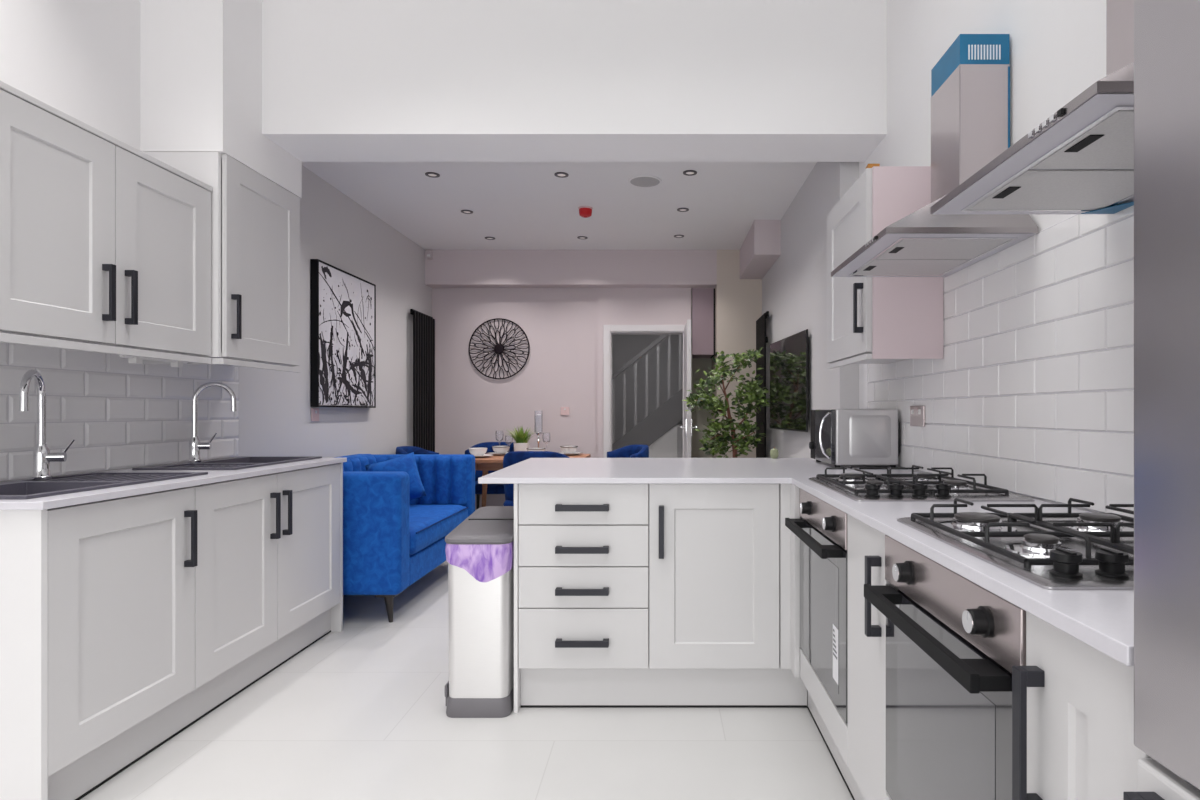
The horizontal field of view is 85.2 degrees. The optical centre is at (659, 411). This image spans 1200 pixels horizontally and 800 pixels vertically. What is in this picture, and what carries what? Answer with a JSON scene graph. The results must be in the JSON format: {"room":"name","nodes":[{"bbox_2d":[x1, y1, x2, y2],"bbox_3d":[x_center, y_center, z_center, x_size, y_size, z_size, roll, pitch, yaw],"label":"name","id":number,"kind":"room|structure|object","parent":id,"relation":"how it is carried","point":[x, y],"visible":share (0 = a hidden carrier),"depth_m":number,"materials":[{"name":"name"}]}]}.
{"room":"kitchen","nodes":[
{"label":"kitchen","id":0,"kind":"room"},
{"bbox_2d":[0,0,431,481],"bbox_3d":[-2.330,-0.522,2.335,0.120,3.350,8.470,0,0,0],"label":"wall","id":1,"kind":"structure","parent":0,"point":[337,231],"depth_m":4.00,"materials":[{"name":"grey paint"}]},
{"bbox_2d":[0,80,211,363],"bbox_3d":[-2.093,-0.596,2.348,0.344,0.773,0.976,0,0,0],"label":"upper cabinet","id":2,"kind":"object","parent":1,"relation":"attached to","point":[105,244],"visible":1,"depth_m":2.24,"materials":[{"name":"wood"}]},
{"bbox_2d":[119,355,187,366],"bbox_3d":[-2.070,-0.216,2.667,0.030,0.048,0.335,0,0,0],"label":"under-cabinet light","id":3,"kind":"object","parent":2,"relation":"attached to","point":[132,359],"visible":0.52,"depth_m":2.62,"materials":[{"name":"white plastic"}]},
{"bbox_2d":[0,342,238,481],"bbox_3d":[-2.265,-0.079,2.400,0.009,0.636,2.200,0,0,0],"label":"backsplash","id":4,"kind":"structure","parent":1,"relation":"attached to","point":[118,413],"depth_m":2.67,"materials":[{"name":"grey tile"}]},
{"bbox_2d":[140,0,301,197],"bbox_3d":[-2.090,-1.668,3.152,0.360,1.058,0.625,0,0,0],"label":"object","id":5,"kind":"structure","parent":1,"relation":"attached to","point":[201,60],"depth_m":2.84,"materials":[{"name":"white paint"}]},
{"bbox_2d":[143,152,300,372],"bbox_3d":[-2.071,-0.673,3.152,0.389,0.928,0.620,0,0,0],"label":"upper cabinet","id":6,"kind":"object","parent":1,"relation":"attached to","point":[255,221],"visible":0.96,"depth_m":3.05,"materials":[{"name":"wood"}]},
{"bbox_2d":[311,408,318,420],"bbox_3d":[-2.263,0.018,4.270,0.012,0.085,0.085,0,0,0],"label":"wall socket","id":7,"kind":"object","parent":1,"relation":"attached to","point":[314,411],"visible":1,"depth_m":4.26,"materials":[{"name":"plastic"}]},
{"bbox_2d":[310,259,375,407],"bbox_3d":[-2.244,-0.512,4.646,0.049,0.960,0.858,0,0,0],"label":"painting","id":8,"kind":"object","parent":1,"relation":"attached to","point":[342,303],"visible":1,"depth_m":4.52,"materials":[{"name":"white fabric"}]},
{"bbox_2d":[410,309,434,451],"bbox_3d":[-2.234,0.003,6.095,0.069,1.860,0.532,0,0,0],"label":"radiator","id":9,"kind":"object","parent":1,"relation":"attached to","point":[423,324],"visible":0.64,"depth_m":6.05,"materials":[{"name":"black metal"}]},
{"bbox_2d":[427,251,432,259],"bbox_3d":[-2.220,-1.512,6.256,0.049,0.088,0.046,0,0,0],"label":"sensor","id":10,"kind":"object","parent":1,"relation":"attached to","point":[429,253],"visible":1,"depth_m":6.24,"materials":[{"name":"paint"}]},
{"bbox_2d":[262,0,886,161],"bbox_3d":[-0.590,-1.766,3.292,3.360,0.863,0.345,0,0,0],"label":"beam","id":11,"kind":"structure","parent":1,"relation":"attached to","point":[343,80],"depth_m":3.12,"materials":[{"name":"white paint"}]},
{"bbox_2d":[80,561,852,799],"bbox_3d":[-0.590,1.203,3.450,3.560,0.100,10.900,0,0,0],"label":"floor","id":12,"kind":"structure","parent":0,"point":[359,713],"depth_m":2.24,"materials":[{"name":"tile"}]},
{"bbox_2d":[0,509,46,799],"bbox_3d":[-1.968,0.709,1.766,0.589,0.889,0.019,0,0,0],"label":"end panel","id":13,"kind":"object","parent":12,"relation":"on","point":[23,533],"visible":0.96,"depth_m":1.76,"materials":[{"name":"white wood"}]},
{"bbox_2d":[47,487,196,776],"bbox_3d":[-1.946,0.633,2.060,0.609,0.739,0.566,0,0,0],"label":"base cabinet","id":14,"kind":"object","parent":12,"relation":"on","point":[121,571],"visible":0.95,"depth_m":2.01,"materials":[{"name":"wood"}]},
{"bbox_2d":[47,608,330,799],"bbox_3d":[-1.736,1.079,2.594,0.022,0.149,1.633,0,0,0],"label":"plinth","id":15,"kind":"object","parent":12,"relation":"on","point":[76,780],"visible":0.85,"depth_m":2.30,"materials":[{"name":"white wood"}]},
{"bbox_2d":[191,463,339,688],"bbox_3d":[-1.946,0.633,2.877,0.609,0.739,1.066,0,0,0],"label":"base cabinet","id":16,"kind":"object","parent":12,"relation":"on","point":[268,546],"visible":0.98,"depth_m":2.74,"materials":[{"name":"wood"}]},
{"bbox_2d":[0,458,346,509],"bbox_3d":[-1.957,0.252,2.590,0.604,0.022,1.693,0,0,0],"label":"countertop","id":17,"kind":"structure","parent":16,"relation":"on","point":[213,476],"depth_m":2.19,"materials":[{"name":"white stone"}]},
{"bbox_2d":[19,370,74,479],"bbox_3d":[-2.111,0.045,2.197,0.112,0.374,0.194,0,0,0],"label":"tap","id":18,"kind":"object","parent":17,"relation":"on","point":[42,456],"visible":1,"depth_m":2.24,"materials":[{"name":"silver metal"}]},
{"bbox_2d":[0,472,207,509],"bbox_3d":[-1.965,0.315,2.150,0.440,0.166,0.720,0,0,0],"label":"sink","id":19,"kind":"object","parent":17,"relation":"in","point":[64,484],"visible":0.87,"depth_m":2.15,"materials":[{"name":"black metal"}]},
{"bbox_2d":[188,382,236,462],"bbox_3d":[-2.092,0.045,3.043,0.194,0.374,0.067,0,0,-43],"label":"tap","id":20,"kind":"object","parent":17,"relation":"on","point":[195,445],"visible":1,"depth_m":3.00,"materials":[{"name":"silver metal"}]},
{"bbox_2d":[132,456,321,484],"bbox_3d":[-1.975,0.315,3.042,0.420,0.166,0.705,0,0,0],"label":"sink","id":21,"kind":"object","parent":17,"relation":"in","point":[234,463],"visible":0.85,"depth_m":2.93,"materials":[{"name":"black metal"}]},
{"bbox_2d":[331,462,342,631],"bbox_3d":[-1.968,0.709,3.421,0.589,0.889,0.019,0,0,0],"label":"end panel","id":22,"kind":"object","parent":12,"relation":"on","point":[337,610],"visible":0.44,"depth_m":3.41,"materials":[{"name":"white wood"}]},
{"bbox_2d":[333,454,474,622],"bbox_3d":[-1.815,0.731,4.220,0.859,0.845,1.460,0,0,0],"label":"sofa","id":23,"kind":"object","parent":12,"relation":"on","point":[391,541],"visible":0.62,"depth_m":3.55,"materials":[{"name":"blue fabric"}]},
{"bbox_2d":[365,452,426,499],"bbox_3d":[-1.850,0.481,4.555,0.400,0.392,0.149,0,0,-24],"label":"cushion","id":24,"kind":"object","parent":23,"relation":"on","point":[406,463],"visible":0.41,"depth_m":4.55,"materials":[{"name":"blue fabric"}]},
{"bbox_2d":[409,505,467,554],"bbox_3d":[-1.734,0.742,4.211,0.683,0.158,1.078,0,0,0],"label":"seat cushion","id":25,"kind":"object","parent":23,"relation":"on","point":[429,525],"depth_m":4.13,"materials":[{"name":"blue fabric"}]},
{"bbox_2d":[396,446,438,453],"bbox_3d":[-1.985,0.724,5.550,0.500,0.858,0.551,0,0,0],"label":"dining chair","id":26,"kind":"object","parent":12,"relation":"on","point":[402,449],"visible":0.18,"depth_m":5.66,"materials":[{"name":"blue fabric"}]},
{"bbox_2d":[445,506,513,717],"bbox_3d":[-0.694,0.788,2.691,0.264,0.731,0.498,0,0,0],"label":"pedal bin","id":27,"kind":"object","parent":12,"relation":"on","point":[480,550],"visible":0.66,"depth_m":2.46,"materials":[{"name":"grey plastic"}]},
{"bbox_2d":[465,442,513,509],"bbox_3d":[-1.580,0.724,6.180,0.551,0.858,0.500,0,0,0],"label":"dining chair","id":28,"kind":"object","parent":12,"relation":"on","point":[491,488],"visible":0.22,"depth_m":6.28,"materials":[{"name":"blue fabric"}]},
{"bbox_2d":[514,484,520,712],"bbox_3d":[-0.552,0.713,2.804,0.015,0.880,0.632,0,0,0],"label":"end panel","id":29,"kind":"object","parent":12,"relation":"on","point":[517,672],"visible":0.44,"depth_m":2.49,"materials":[{"name":"white wood"}]},
{"bbox_2d":[475,454,590,506],"bbox_3d":[-1.155,0.770,5.675,1.030,0.765,0.750,0,0,0],"label":"dining table","id":30,"kind":"object","parent":12,"relation":"on","point":[495,462],"visible":0.26,"depth_m":5.42,"materials":[{"name":"brown wood"}]},
{"bbox_2d":[475,454,492,457],"bbox_3d":[-1.557,0.378,5.560,0.256,0.015,0.256,0,0,0],"label":"dinner plate","id":31,"kind":"object","parent":30,"relation":"on","point":[484,455],"visible":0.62,"depth_m":5.52,"materials":[{"name":"white ceramic"}]},
{"bbox_2d":[468,448,486,455],"bbox_3d":[-1.557,0.343,5.560,0.158,0.066,0.158,0,0,0],"label":"soup bowl","id":32,"kind":"object","parent":31,"relation":"on","point":[474,451],"visible":0.91,"depth_m":5.51,"materials":[{"name":"white ceramic"}]},
{"bbox_2d":[504,426,533,450],"bbox_3d":[-1.217,0.250,5.759,0.336,0.276,0.316,0,0,-14],"label":"potted grass","id":33,"kind":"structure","parent":30,"relation":"on","point":[521,439],"depth_m":5.70,"materials":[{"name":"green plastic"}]},
{"bbox_2d":[514,443,528,450],"bbox_3d":[-1.225,0.330,5.750,0.138,0.115,0.138,0,0,0],"label":"pot","id":34,"kind":"object","parent":30,"relation":"on","point":[517,446],"depth_m":5.69,"materials":[{"name":"white ceramic"}]},
{"bbox_2d":[535,414,541,447],"bbox_3d":[-1.125,0.188,6.020,0.092,0.400,0.092,0,0,0],"label":"candle holder","id":35,"kind":"object","parent":30,"relation":"on","point":[538,418],"visible":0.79,"depth_m":6.00,"materials":[{"name":"clear glass"}]},
{"bbox_2d":[535,414,541,431],"bbox_3d":[-1.125,0.104,6.020,0.066,0.166,0.066,0,0,0],"label":"candle","id":36,"kind":"object","parent":35,"relation":"on","point":[538,418],"depth_m":5.99,"materials":[{"name":"white wax"}]},
{"bbox_2d":[558,452,582,454],"bbox_3d":[-0.820,0.377,5.860,0.257,0.016,0.257,0,0,0],"label":"dinner plate","id":37,"kind":"object","parent":30,"relation":"on","point":[575,453],"visible":0.68,"depth_m":5.91,"materials":[{"name":"ceramic"}]},
{"bbox_2d":[560,446,577,453],"bbox_3d":[-0.820,0.342,5.860,0.162,0.068,0.162,0,0,0],"label":"soup bowl","id":38,"kind":"object","parent":37,"relation":"on","point":[565,449],"visible":1,"depth_m":5.81,"materials":[{"name":"ceramic"}]},
{"bbox_3d":[-1.433,0.377,5.860,0.257,0.016,0.257,0,0,0],"label":"dinner plate","id":39,"kind":"object","parent":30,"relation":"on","visible":0},
{"bbox_2d":[492,446,509,453],"bbox_3d":[-1.433,0.342,5.860,0.162,0.068,0.162,0,0,0],"label":"soup bowl","id":40,"kind":"object","parent":39,"relation":"on","point":[497,449],"visible":1,"depth_m":5.81,"materials":[{"name":"ceramic"}]},
{"bbox_3d":[-1.055,0.377,5.530,0.257,0.016,0.257,0,0,0],"label":"dinner plate","id":41,"kind":"object","parent":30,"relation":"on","visible":0},
{"bbox_2d":[526,448,545,450],"bbox_3d":[-1.055,0.342,5.530,0.162,0.068,0.162,0,0,0],"label":"soup bowl","id":42,"kind":"object","parent":41,"relation":"on","point":[528,449],"visible":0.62,"depth_m":5.48,"materials":[{"name":"ceramic"}]},
{"bbox_2d":[503,451,569,505],"bbox_3d":[-0.956,0.724,5.110,0.551,0.858,0.500,0,0,3],"label":"dining chair","id":43,"kind":"object","parent":12,"relation":"on","point":[510,458],"visible":0.29,"depth_m":4.91,"materials":[{"name":"blue fabric"}]},
{"bbox_2d":[518,484,648,668],"bbox_3d":[-0.293,0.630,2.773,0.501,0.714,0.634,0,0,0],"label":"drawers","id":44,"kind":"object","parent":12,"relation":"on","point":[583,549],"visible":0.98,"depth_m":2.49,"materials":[{"name":"wood"}]},
{"bbox_2d":[607,444,648,457],"bbox_3d":[-0.351,0.724,5.725,0.500,0.858,0.551,0,0,-28],"label":"dining chair","id":45,"kind":"object","parent":12,"relation":"on","point":[630,451],"visible":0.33,"depth_m":5.91,"materials":[{"name":"blue fabric"}]},
{"bbox_2d":[612,335,681,457],"bbox_3d":[-0.075,-0.227,7.925,2.050,2.800,0.950,0,0,0],"label":"staircase","id":46,"kind":"structure","parent":12,"relation":"on","point":[651,431],"depth_m":7.46,"materials":[{"name":"grey paint"}]},
{"bbox_2d":[521,667,806,707],"bbox_3d":[0.015,1.071,2.543,1.118,0.165,0.017,0,0,0],"label":"plinth","id":47,"kind":"object","parent":12,"relation":"on","point":[540,688],"visible":0.79,"depth_m":2.54,"materials":[{"name":"white wood"}]},
{"bbox_2d":[649,484,778,668],"bbox_3d":[0.208,0.630,2.773,0.501,0.714,0.634,0,0,0],"label":"base cabinet","id":48,"kind":"object","parent":12,"relation":"on","point":[714,548],"visible":0.97,"depth_m":2.49,"materials":[{"name":"wood"}]},
{"bbox_2d":[779,484,799,676],"bbox_3d":[0.491,0.630,2.466,0.058,0.714,0.096,0,0,0],"label":"post","id":49,"kind":"object","parent":48,"relation":"attached to","point":[789,543],"visible":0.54,"depth_m":2.49,"materials":[{"name":"white wood"}]},
{"bbox_2d":[683,347,769,457],"bbox_3d":[0.571,0.310,5.444,0.804,1.685,0.575,0,0,0],"label":"potted tree","id":50,"kind":"object","parent":12,"relation":"on","point":[715,404],"visible":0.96,"depth_m":5.36,"materials":[{"name":"green plant"}]},
{"bbox_2d":[800,649,847,765],"bbox_3d":[0.797,0.630,2.110,0.555,0.714,0.608,0,0,0],"label":"housing","id":51,"kind":"object","parent":12,"relation":"on","point":[832,718],"visible":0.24,"depth_m":2.04,"materials":[{"name":"white wood"}]},
{"bbox_2d":[785,488,847,723],"bbox_3d":[0.739,0.577,2.110,0.562,0.592,0.602,0,0,0],"label":"oven","id":52,"kind":"object","parent":51,"relation":"in","point":[822,529],"visible":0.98,"depth_m":2.01,"materials":[{"name":"black metal"}]},
{"bbox_2d":[807,692,864,799],"bbox_3d":[0.583,1.071,1.614,0.017,0.165,1.840,0,0,0],"label":"plinth","id":53,"kind":"object","parent":12,"relation":"on","point":[840,763],"visible":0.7,"depth_m":2.13,"materials":[{"name":"white wood"}]},
{"bbox_2d":[848,514,889,799],"bbox_3d":[0.780,0.630,1.651,0.589,0.714,0.309,0,0,0],"label":"base cabinet","id":54,"kind":"object","parent":12,"relation":"on","point":[866,544],"visible":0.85,"depth_m":1.64,"materials":[{"name":"wood"}]},
{"bbox_2d":[1012,611,1150,799],"bbox_3d":[0.780,0.630,0.810,0.589,0.714,0.232,0,0,0],"label":"base cabinet","id":55,"kind":"object","parent":12,"relation":"on","point":[1073,702],"visible":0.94,"depth_m":0.83,"materials":[{"name":"wood"}]},
{"bbox_2d":[1123,0,1199,799],"bbox_3d":[0.772,0.193,0.382,0.605,1.920,0.613,0,0,0],"label":"fridge","id":56,"kind":"object","parent":12,"relation":"on","point":[1166,32],"visible":1,"depth_m":0.64,"materials":[{"name":"metal"}]},
{"bbox_3d":[0.798,0.630,1.211,0.555,0.714,0.570,0,0,0],"label":"housing","id":57,"kind":"object","parent":12,"relation":"on","visible":0},
{"bbox_2d":[478,458,1133,665],"bbox_3d":[0.188,0.261,2.122,1.786,0.022,2.856,0,0,0],"label":"countertop","id":58,"kind":"structure","parent":57,"relation":"on","point":[1103,620],"depth_m":1.67,"materials":[{"name":"white stone"}]},
{"bbox_2d":[770,447,778,458],"bbox_3d":[0.615,0.219,3.500,0.048,0.061,0.047,0,0,0],"label":"round ornament","id":59,"kind":"object","parent":58,"relation":"on","point":[774,453],"visible":1,"depth_m":3.48,"materials":[{"name":"green ceramic"}]},
{"bbox_2d":[809,409,899,466],"bbox_3d":[0.898,0.117,3.103,0.363,0.264,0.414,0,0,0],"label":"microwave","id":60,"kind":"object","parent":58,"relation":"on","point":[839,437],"visible":0.97,"depth_m":2.90,"materials":[{"name":"silver metal"}]},
{"bbox_2d":[809,465,1034,501],"bbox_3d":[0.799,0.221,2.111,0.502,0.056,0.598,0,0,0],"label":"gas hob","id":61,"kind":"object","parent":58,"relation":"in","point":[869,487],"visible":1,"depth_m":1.94,"materials":[{"name":"metal"}]},
{"bbox_2d":[897,498,1133,589],"bbox_3d":[0.796,0.221,1.205,0.508,0.056,0.586,0,0,0],"label":"gas hob","id":62,"kind":"object","parent":58,"relation":"in","point":[1052,551],"visible":0.73,"depth_m":1.16,"materials":[{"name":"metal"}]},
{"bbox_2d":[864,535,1025,799],"bbox_3d":[0.739,0.577,1.211,0.562,0.592,0.564,0,0,0],"label":"oven","id":63,"kind":"object","parent":57,"relation":"in","point":[953,645],"visible":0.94,"depth_m":1.17,"materials":[{"name":"black metal"}]},
{"bbox_2d":[302,162,816,249],"bbox_3d":[-0.540,-1.617,4.933,3.660,0.100,3.275,0,0,0],"label":"ceiling","id":64,"kind":"structure","parent":0,"point":[521,205],"depth_m":4.77,"materials":[{"name":"paint"}]},
{"bbox_2d":[425,172,439,177],"bbox_3d":[-1.501,-1.563,4.289,0.094,0.006,0.093,0,0,0],"label":"recessed light","id":65,"kind":"object","parent":64,"relation":"in","point":[429,174],"visible":1,"depth_m":4.28,"materials":[{"name":"silver metal"}]},
{"bbox_2d":[461,210,472,213],"bbox_3d":[-1.508,-1.563,5.080,0.094,0.006,0.093,0,0,0],"label":"recessed light","id":66,"kind":"object","parent":64,"relation":"in","point":[462,211],"visible":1,"depth_m":5.07,"materials":[{"name":"silver metal"}]},
{"bbox_2d":[554,172,568,177],"bbox_3d":[-0.650,-1.563,4.289,0.094,0.006,0.093,0,0,0],"label":"recessed light","id":67,"kind":"object","parent":64,"relation":"in","point":[557,174],"visible":1,"depth_m":4.28,"materials":[{"name":"silver metal"}]},
{"bbox_2d":[578,206,592,217],"bbox_3d":[-0.572,-1.531,4.993,0.112,0.072,0.111,0,0,0],"label":"fire alarm sounder","id":68,"kind":"object","parent":64,"relation":"attached to","point":[584,211],"visible":1,"depth_m":4.96,"materials":[{"name":"red plastic"}]},
{"bbox_2d":[628,175,661,187],"bbox_3d":[-0.102,-1.563,4.409,0.228,0.008,0.228,0,0,0],"label":"ceiling speaker","id":69,"kind":"object","parent":64,"relation":"attached to","point":[644,181],"visible":1,"depth_m":4.40,"materials":[{"name":"paint"}]},
{"bbox_2d":[630,177,659,186],"bbox_3d":[-0.102,-1.564,4.409,0.199,0.005,0.199,0,0,5],"label":"grille","id":70,"kind":"object","parent":69,"relation":"attached to","point":[634,181],"depth_m":4.40,"materials":[{"name":"white plastic"}]},
{"bbox_2d":[677,208,688,211],"bbox_3d":[0.178,-1.563,5.030,0.094,0.006,0.093,0,0,0],"label":"recessed light","id":71,"kind":"object","parent":64,"relation":"in","point":[678,209],"visible":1,"depth_m":5.02,"materials":[{"name":"silver metal"}]},
{"bbox_2d":[683,170,696,175],"bbox_3d":[0.196,-1.563,4.253,0.094,0.006,0.093,0,0,0],"label":"recessed light","id":72,"kind":"object","parent":64,"relation":"in","point":[687,172],"visible":1,"depth_m":4.25,"materials":[{"name":"silver metal"}]},
{"bbox_2d":[432,288,691,510],"bbox_3d":[-0.861,-0.207,6.515,2.818,2.720,0.150,0,0,0],"label":"wall","id":73,"kind":"structure","parent":0,"point":[560,325],"depth_m":6.47,"materials":[{"name":"paint"}]},
{"bbox_2d":[469,318,529,378],"bbox_3d":[-1.598,-0.627,6.457,0.607,0.607,0.026,0,0,0],"label":"wall art","id":74,"kind":"object","parent":73,"relation":"attached to","point":[498,348],"visible":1,"depth_m":6.45,"materials":[{"name":"black metal"}]},
{"bbox_2d":[561,407,568,414],"bbox_3d":[-0.945,-0.010,6.463,0.085,0.080,0.012,0,0,0],"label":"light switch","id":75,"kind":"object","parent":73,"relation":"attached to","point":[564,410],"visible":1,"depth_m":6.46,"materials":[{"name":"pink plastic"}]},
{"bbox_2d":[425,250,716,287],"bbox_3d":[-0.861,-1.399,6.360,2.818,0.335,0.160,0,0,0],"label":"beam","id":76,"kind":"structure","parent":73,"relation":"attached to","point":[448,268],"depth_m":6.28,"materials":[{"name":"paint"}]},
{"bbox_2d":[603,325,684,457],"bbox_3d":[-0.128,0.145,6.508,0.865,2.015,0.165,0,0,0],"label":"door frame","id":77,"kind":"structure","parent":73,"relation":"attached to","point":[608,330],"depth_m":6.43,"materials":[{"name":"white wood"}]},
{"bbox_2d":[680,320,696,457],"bbox_3d":[0.255,0.168,6.053,0.150,1.954,0.725,0,0,0],"label":"door","id":78,"kind":"structure","parent":73,"relation":"in","point":[687,426],"depth_m":5.69,"materials":[{"name":"white wood"}]},
{"bbox_2d":[692,288,714,357],"bbox_3d":[0.432,-0.896,6.645,0.228,0.658,0.430,0,0,0],"label":"upper cabinet","id":79,"kind":"object","parent":73,"relation":"attached to","point":[703,299],"visible":0.98,"depth_m":6.43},
{"bbox_2d":[612,334,681,457],"bbox_3d":[-0.300,-0.447,8.650,2.600,3.200,0.100,0,0,0],"label":"wall","id":80,"kind":"structure","parent":0,"point":[625,348],"depth_m":8.60,"materials":[{"name":"paint"}]},
{"bbox_2d":[712,250,761,457],"bbox_3d":[0.766,-0.207,6.625,0.437,2.720,0.690,0,0,0],"label":"wall","id":81,"kind":"structure","parent":0,"point":[738,302],"depth_m":6.28,"materials":[{"name":"beige paint"}]},
{"bbox_2d":[691,291,711,457],"bbox_3d":[0.435,-0.147,6.780,0.250,2.600,0.380,0,0,0],"label":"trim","id":82,"kind":"structure","parent":81,"relation":"attached to","point":[699,417],"depth_m":6.89,"materials":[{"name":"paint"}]},
{"bbox_2d":[762,162,858,457],"bbox_3d":[1.095,-0.207,5.065,0.220,2.720,3.010,0,0,0],"label":"wall","id":83,"kind":"structure","parent":0,"point":[794,289],"depth_m":4.25,"materials":[{"name":"grey paint"}]},
{"bbox_2d":[740,220,780,278],"bbox_3d":[0.877,-1.425,5.790,0.215,0.284,0.980,0,0,0],"label":"trim","id":84,"kind":"structure","parent":83,"relation":"attached to","point":[760,249],"depth_m":5.35,"materials":[{"name":"paint"}]},
{"bbox_2d":[756,311,768,457],"bbox_3d":[0.949,0.023,5.950,0.069,1.820,0.502,0,0,0],"label":"radiator","id":85,"kind":"object","parent":83,"relation":"attached to","point":[761,339],"visible":0.65,"depth_m":5.87,"materials":[{"name":"black metal"}]},
{"bbox_2d":[770,329,807,431],"bbox_3d":[0.956,-0.204,4.694,0.091,0.670,0.943,0,0,-5],"label":"television","id":86,"kind":"object","parent":83,"relation":"attached to","point":[789,355],"visible":1,"depth_m":4.61,"materials":[{"name":"black glass"}]},
{"bbox_2d":[859,0,1105,512],"bbox_3d":[1.150,-0.522,0.830,0.120,3.350,5.460,0,0,0],"label":"wall","id":87,"kind":"structure","parent":0,"point":[1058,47],"depth_m":2.04,"materials":[{"name":"white paint"}]},
{"bbox_2d":[826,166,942,368],"bbox_3d":[0.917,-0.569,2.780,0.323,0.732,0.611,0,0,0],"label":"upper cabinet","id":88,"kind":"object","parent":87,"relation":"attached to","point":[871,320],"visible":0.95,"depth_m":2.47,"materials":[{"name":"wood"}]},
{"bbox_2d":[866,164,879,167],"bbox_3d":[0.823,-0.946,2.522,0.045,0.018,0.045,0,0,0],"label":"wood offcut","id":89,"kind":"object","parent":88,"relation":"on","point":[868,165],"visible":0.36,"depth_m":2.50,"materials":[{"name":"orange wood"}]},
{"bbox_2d":[910,406,924,426],"bbox_3d":[1.075,0.017,2.720,0.012,0.086,0.146,0,0,0],"label":"double socket","id":90,"kind":"object","parent":87,"relation":"attached to","point":[917,413],"visible":1,"depth_m":2.71,"materials":[{"name":"metal"}]},
{"bbox_2d":[831,34,1037,276],"bbox_3d":[0.861,-0.837,2.157,0.440,0.665,0.600,0,0,0],"label":"hood","id":91,"kind":"object","parent":87,"relation":"attached to","point":[970,83],"visible":0.93,"depth_m":2.01,"materials":[{"name":"metal"}]},
{"bbox_2d":[867,205,1133,517],"bbox_3d":[1.086,-0.134,2.060,0.008,0.763,2.680,0,0,0],"label":"backsplash","id":92,"kind":"structure","parent":87,"relation":"attached to","point":[1031,391],"depth_m":1.87,"materials":[{"name":"white tile"}]},
{"bbox_2d":[930,0,1133,213],"bbox_3d":[0.866,-0.820,1.274,0.431,0.698,0.600,0,0,0],"label":"hood","id":93,"kind":"object","parent":87,"relation":"attached to","point":[1079,159],"visible":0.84,"depth_m":1.28,"materials":[{"name":"metal"}]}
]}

